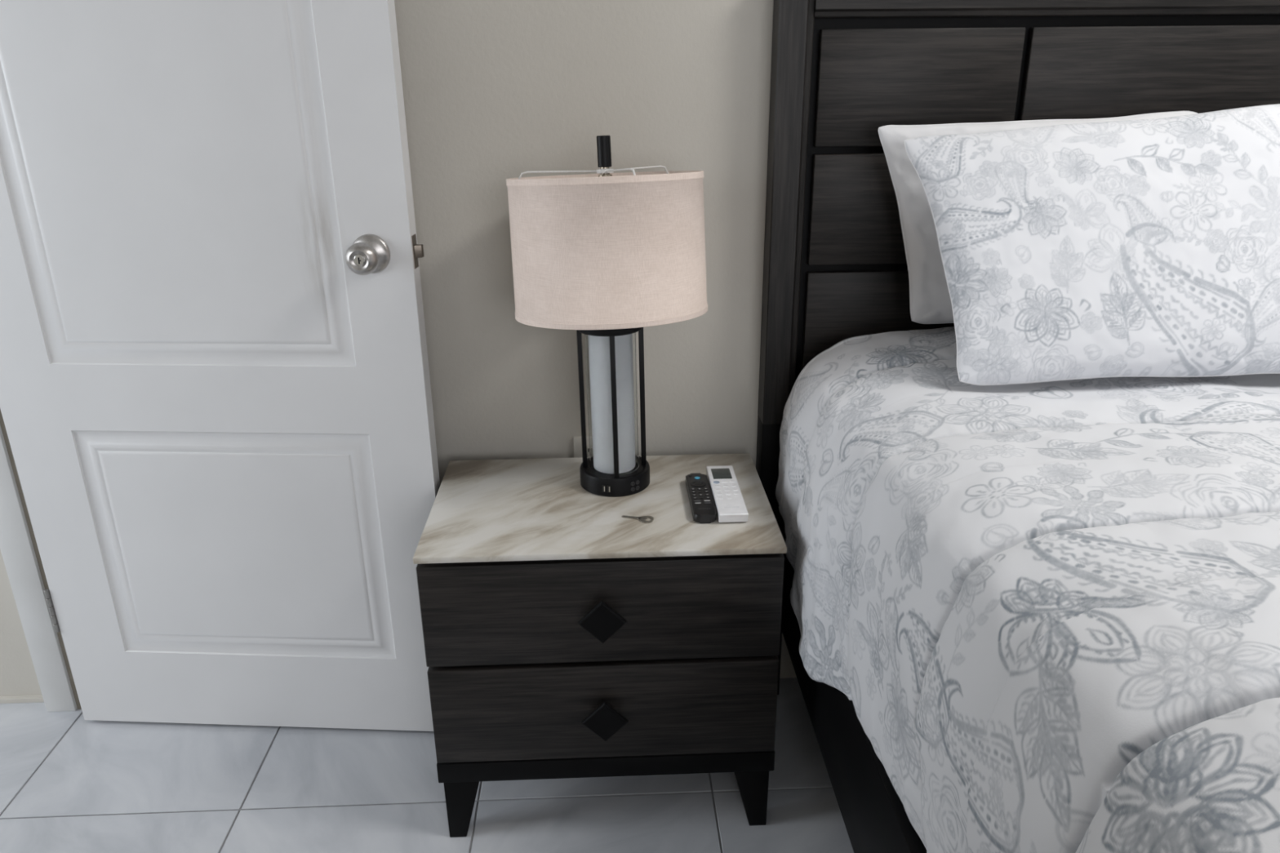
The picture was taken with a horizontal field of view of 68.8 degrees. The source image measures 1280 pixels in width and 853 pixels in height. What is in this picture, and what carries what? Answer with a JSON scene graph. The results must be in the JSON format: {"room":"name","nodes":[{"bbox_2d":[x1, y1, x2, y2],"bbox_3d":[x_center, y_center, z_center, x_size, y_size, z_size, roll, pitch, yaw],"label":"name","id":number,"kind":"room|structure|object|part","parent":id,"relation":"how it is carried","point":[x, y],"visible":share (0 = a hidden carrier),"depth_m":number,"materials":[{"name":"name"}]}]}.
{"room":"bedroom","nodes":[
{"label":"bedroom","id":0,"kind":"room"},
{"bbox_2d":[0,0,796,696],"bbox_3d":[0.669,-0.715,1.725,7.920,2.700,0.120,-1,21,-2],"label":"wall","id":1,"kind":"structure","parent":0,"point":[495,91],"depth_m":1.72,"materials":[{"name":"paint"}]},
{"bbox_2d":[0,694,44,703],"bbox_3d":[-2.217,0.627,2.055,1.814,0.012,0.012,-1,21,-2],"label":"baseboard","id":2,"kind":"structure","parent":1,"relation":"attached to","point":[18,699],"depth_m":2.08,"materials":[{"name":"paint"}]},
{"bbox_2d":[573,435,589,457],"bbox_3d":[-0.099,0.066,1.921,0.074,0.098,0.010,-1,21,-2],"label":"wall outlet","id":3,"kind":"object","parent":1,"relation":"attached to","point":[577,441],"visible":0.1,"depth_m":1.91,"materials":[{"name":"beige plastic"}]},
{"bbox_2d":[586,442,589,457],"bbox_3d":[-0.099,0.048,1.911,0.033,0.033,0.003,-1,21,-2],"label":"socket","id":4,"kind":"object","parent":3,"relation":"attached to","point":[588,443],"depth_m":1.91,"materials":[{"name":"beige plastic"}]},
{"bbox_2d":[0,677,853,852],"bbox_3d":[0.779,1.427,0.048,7.920,0.100,4.790,-1,21,-2],"label":"floor","id":5,"kind":"structure","parent":0,"point":[69,783],"depth_m":1.80,"materials":[{"name":"grey tile"}]},
{"bbox_2d":[413,453,786,837],"bbox_3d":[-0.067,0.408,1.774,0.600,0.583,0.424,-1,21,-2],"label":"nightstand","id":6,"kind":"object","parent":5,"relation":"on","point":[566,635],"visible":0.99,"depth_m":1.59,"materials":[{"name":"black wood"}]},
{"bbox_3d":[-0.317,0.680,1.706,0.064,0.128,0.050,-1,21,-2],"label":"leg","id":7,"kind":"part","parent":6,"relation":"part of","materials":[{"name":"black wood"}]},
{"bbox_3d":[-0.062,0.304,1.552,0.595,0.190,0.020,-1,21,-2],"label":"drawer","id":8,"kind":"part","parent":6,"relation":"part of","materials":[{"name":"grey wood"}]},
{"bbox_3d":[-0.062,0.313,1.529,0.079,0.079,0.034,-1,21,-2],"label":"knob","id":9,"kind":"part","parent":6,"relation":"part of","materials":[{"name":"black wood"}]},
{"bbox_3d":[-0.060,0.491,1.623,0.595,0.191,0.020,-1,21,-2],"label":"drawer","id":10,"kind":"part","parent":6,"relation":"part of","materials":[{"name":"grey wood"}]},
{"bbox_3d":[-0.060,0.497,1.600,0.079,0.079,0.034,-1,21,-2],"label":"knob","id":11,"kind":"part","parent":6,"relation":"part of","materials":[{"name":"black wood"}]},
{"bbox_3d":[-0.066,0.536,1.837,0.598,0.042,0.384,-1,21,-2],"label":"rail","id":12,"kind":"part","parent":6,"relation":"part of","materials":[{"name":"black wood"}]},
{"bbox_2d":[506,135,707,497],"bbox_3d":[-0.051,-0.183,1.634,0.336,0.621,0.348,-1,21,-2],"label":"table lamp","id":13,"kind":"object","parent":6,"relation":"on","point":[606,256],"visible":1,"depth_m":1.47,"materials":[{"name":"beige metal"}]},
{"bbox_3d":[-0.104,-0.049,1.685,0.012,0.268,0.009,-1,21,-2],"label":"rod","id":14,"kind":"part","parent":13,"relation":"part of","materials":[{"name":"black metal"}]},
{"bbox_2d":[596,168,613,173],"bbox_3d":[-0.058,-0.424,1.554,0.028,0.009,0.028,-1,21,-2],"label":"washer","id":15,"kind":"object","parent":13,"relation":"in","point":[602,171],"depth_m":1.54,"materials":[{"name":"white paint"}]},
{"bbox_3d":[-0.052,-0.307,1.586,0.334,0.259,0.347,-1,21,-2],"label":"lamp shade","id":16,"kind":"part","parent":13,"relation":"part of","materials":[{"name":"fabric"}]},
{"bbox_3d":[-0.045,-0.032,1.639,0.012,0.268,0.009,-1,21,-2],"label":"rod","id":17,"kind":"part","parent":13,"relation":"part of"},
{"bbox_3d":[0.004,-0.054,1.694,0.012,0.268,0.009,-1,21,-2],"label":"rod","id":18,"kind":"part","parent":13,"relation":"part of","materials":[{"name":"black metal"}]},
{"bbox_2d":[621,515,653,523],"bbox_3d":[-0.002,0.156,1.610,0.055,0.002,0.025,11,24,29],"label":"key","id":19,"kind":"object","parent":6,"relation":"on","point":[642,519],"visible":1,"depth_m":1.60,"materials":[{"name":"silver metal"}]},
{"bbox_3d":[-0.015,0.157,1.610,0.034,0.002,0.009,6,22,17],"label":"blade","id":20,"kind":"part","parent":19,"relation":"part of","materials":[{"name":"silver metal"}]},
{"bbox_2d":[685,473,716,523],"bbox_3d":[0.107,0.125,1.666,0.040,0.016,0.176,-1,21,-2],"label":"remote control","id":21,"kind":"object","parent":6,"relation":"on","point":[702,505],"visible":1,"depth_m":1.64,"materials":[{"name":"black plastic"}]},
{"bbox_2d":[706,465,748,522],"bbox_3d":[0.154,0.119,1.675,0.050,0.020,0.207,-1,21,-2],"label":"remote control","id":22,"kind":"object","parent":6,"relation":"on","point":[729,503],"visible":1,"depth_m":1.65,"materials":[{"name":"white plastic"}]},
{"bbox_3d":[0.200,0.667,1.724,0.064,0.128,0.050,-1,21,-2],"label":"leg","id":23,"kind":"part","parent":6,"relation":"part of","materials":[{"name":"black wood"}]},
{"bbox_2d":[755,0,1279,852],"bbox_3d":[1.100,0.252,0.911,1.636,1.470,2.118,-1,21,-2],"label":"bed","id":24,"kind":"object","parent":5,"relation":"on","point":[835,267],"visible":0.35,"depth_m":1.64,"materials":[{"name":"grey wood"}]},
{"bbox_3d":[0.274,0.286,1.992,0.062,0.648,0.057,-1,21,-2],"label":"leg","id":25,"kind":"part","parent":24,"relation":"part of","materials":[{"name":"black wood"}]},
{"bbox_3d":[0.347,0.669,1.024,0.026,0.215,2.029,-1,21,-2],"label":"rail","id":26,"kind":"part","parent":24,"relation":"part of","materials":[{"name":"black wood"}]},
{"bbox_3d":[0.490,-0.400,1.722,0.355,0.199,0.018,-1,21,-2],"label":"headboard panel","id":27,"kind":"part","parent":24,"relation":"part of","materials":[{"name":"grey wood"}]},
{"bbox_3d":[0.492,-0.200,1.798,0.355,0.200,0.018,-1,21,-2],"label":"headboard panel","id":28,"kind":"part","parent":24,"relation":"part of","materials":[{"name":"grey wood"}]},
{"bbox_3d":[0.488,-0.596,1.647,0.355,0.194,0.018,-1,21,-2],"label":"headboard panel","id":29,"kind":"part","parent":24,"relation":"part of","materials":[{"name":"grey wood"}]},
{"bbox_2d":[775,326,1279,852],"bbox_3d":[1.102,0.380,0.923,1.624,0.528,1.986,-1,21,-2],"label":"comforter","id":30,"kind":"object","parent":24,"relation":"on","point":[1048,612],"visible":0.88,"depth_m":1.02,"materials":[{"name":"fabric"}]},
{"bbox_2d":[878,111,1197,324],"bbox_3d":[0.714,-0.360,1.633,0.615,0.356,0.130,-2,21,-3],"label":"pillow","id":31,"kind":"object","parent":30,"relation":"on","point":[930,301],"visible":0.23,"depth_m":1.60,"materials":[{"name":"fabric"}]},
{"bbox_2d":[903,103,1279,385],"bbox_3d":[0.833,-0.296,1.456,0.811,0.406,0.252,-1,21,-2],"label":"pillow","id":32,"kind":"object","parent":30,"relation":"on","point":[1143,247],"visible":1,"depth_m":1.41,"materials":[{"name":"fabric"}]},
{"bbox_3d":[1.051,-0.761,1.623,1.513,0.087,0.061,-1,21,-2],"label":"headboard rail","id":33,"kind":"part","parent":24,"relation":"part of","materials":[{"name":"grey wood"}]},
{"bbox_3d":[1.053,-0.609,1.667,0.749,0.194,0.018,-1,21,-2],"label":"headboard panel","id":34,"kind":"part","parent":24,"relation":"part of","materials":[{"name":"grey wood"}]},
{"bbox_3d":[-1.206,0.185,-0.570,0.100,2.700,4.650,-1,21,-2],"label":"wall","id":35,"kind":"structure","parent":0,"visible":0},
{"bbox_2d":[0,408,81,711],"bbox_3d":[-1.268,-0.344,1.704,0.088,2.060,0.046,-1,21,-2],"label":"trim","id":36,"kind":"structure","parent":35,"relation":"attached to","point":[19,548],"depth_m":1.94,"materials":[{"name":"paint"}]},
{"bbox_2d":[0,0,439,731],"bbox_3d":[-0.794,-0.317,1.635,0.838,2.030,0.156,1,21,3],"label":"door","id":37,"kind":"structure","parent":35,"relation":"in","point":[216,404],"depth_m":1.69,"materials":[{"name":"paint"}]},
{"bbox_3d":[-0.800,-0.626,1.520,0.574,1.091,0.036,1,21,3],"label":"panel","id":38,"kind":"part","parent":37,"relation":"part of","materials":[{"name":"paint"}]},
{"bbox_3d":[-0.783,0.234,1.850,0.572,0.492,0.036,1,21,3],"label":"panel","id":39,"kind":"part","parent":37,"relation":"part of","materials":[{"name":"paint"}]},
{"bbox_3d":[-0.463,-0.285,1.577,0.067,0.067,0.064,1,21,3],"label":"knob","id":40,"kind":"part","parent":37,"relation":"part of","materials":[{"name":"metal"}]},
{"bbox_3d":[-0.389,-0.303,1.619,0.002,0.057,0.022,1,21,3],"label":"latch plate","id":41,"kind":"part","parent":37,"relation":"part of","materials":[{"name":"metal"}]}
]}

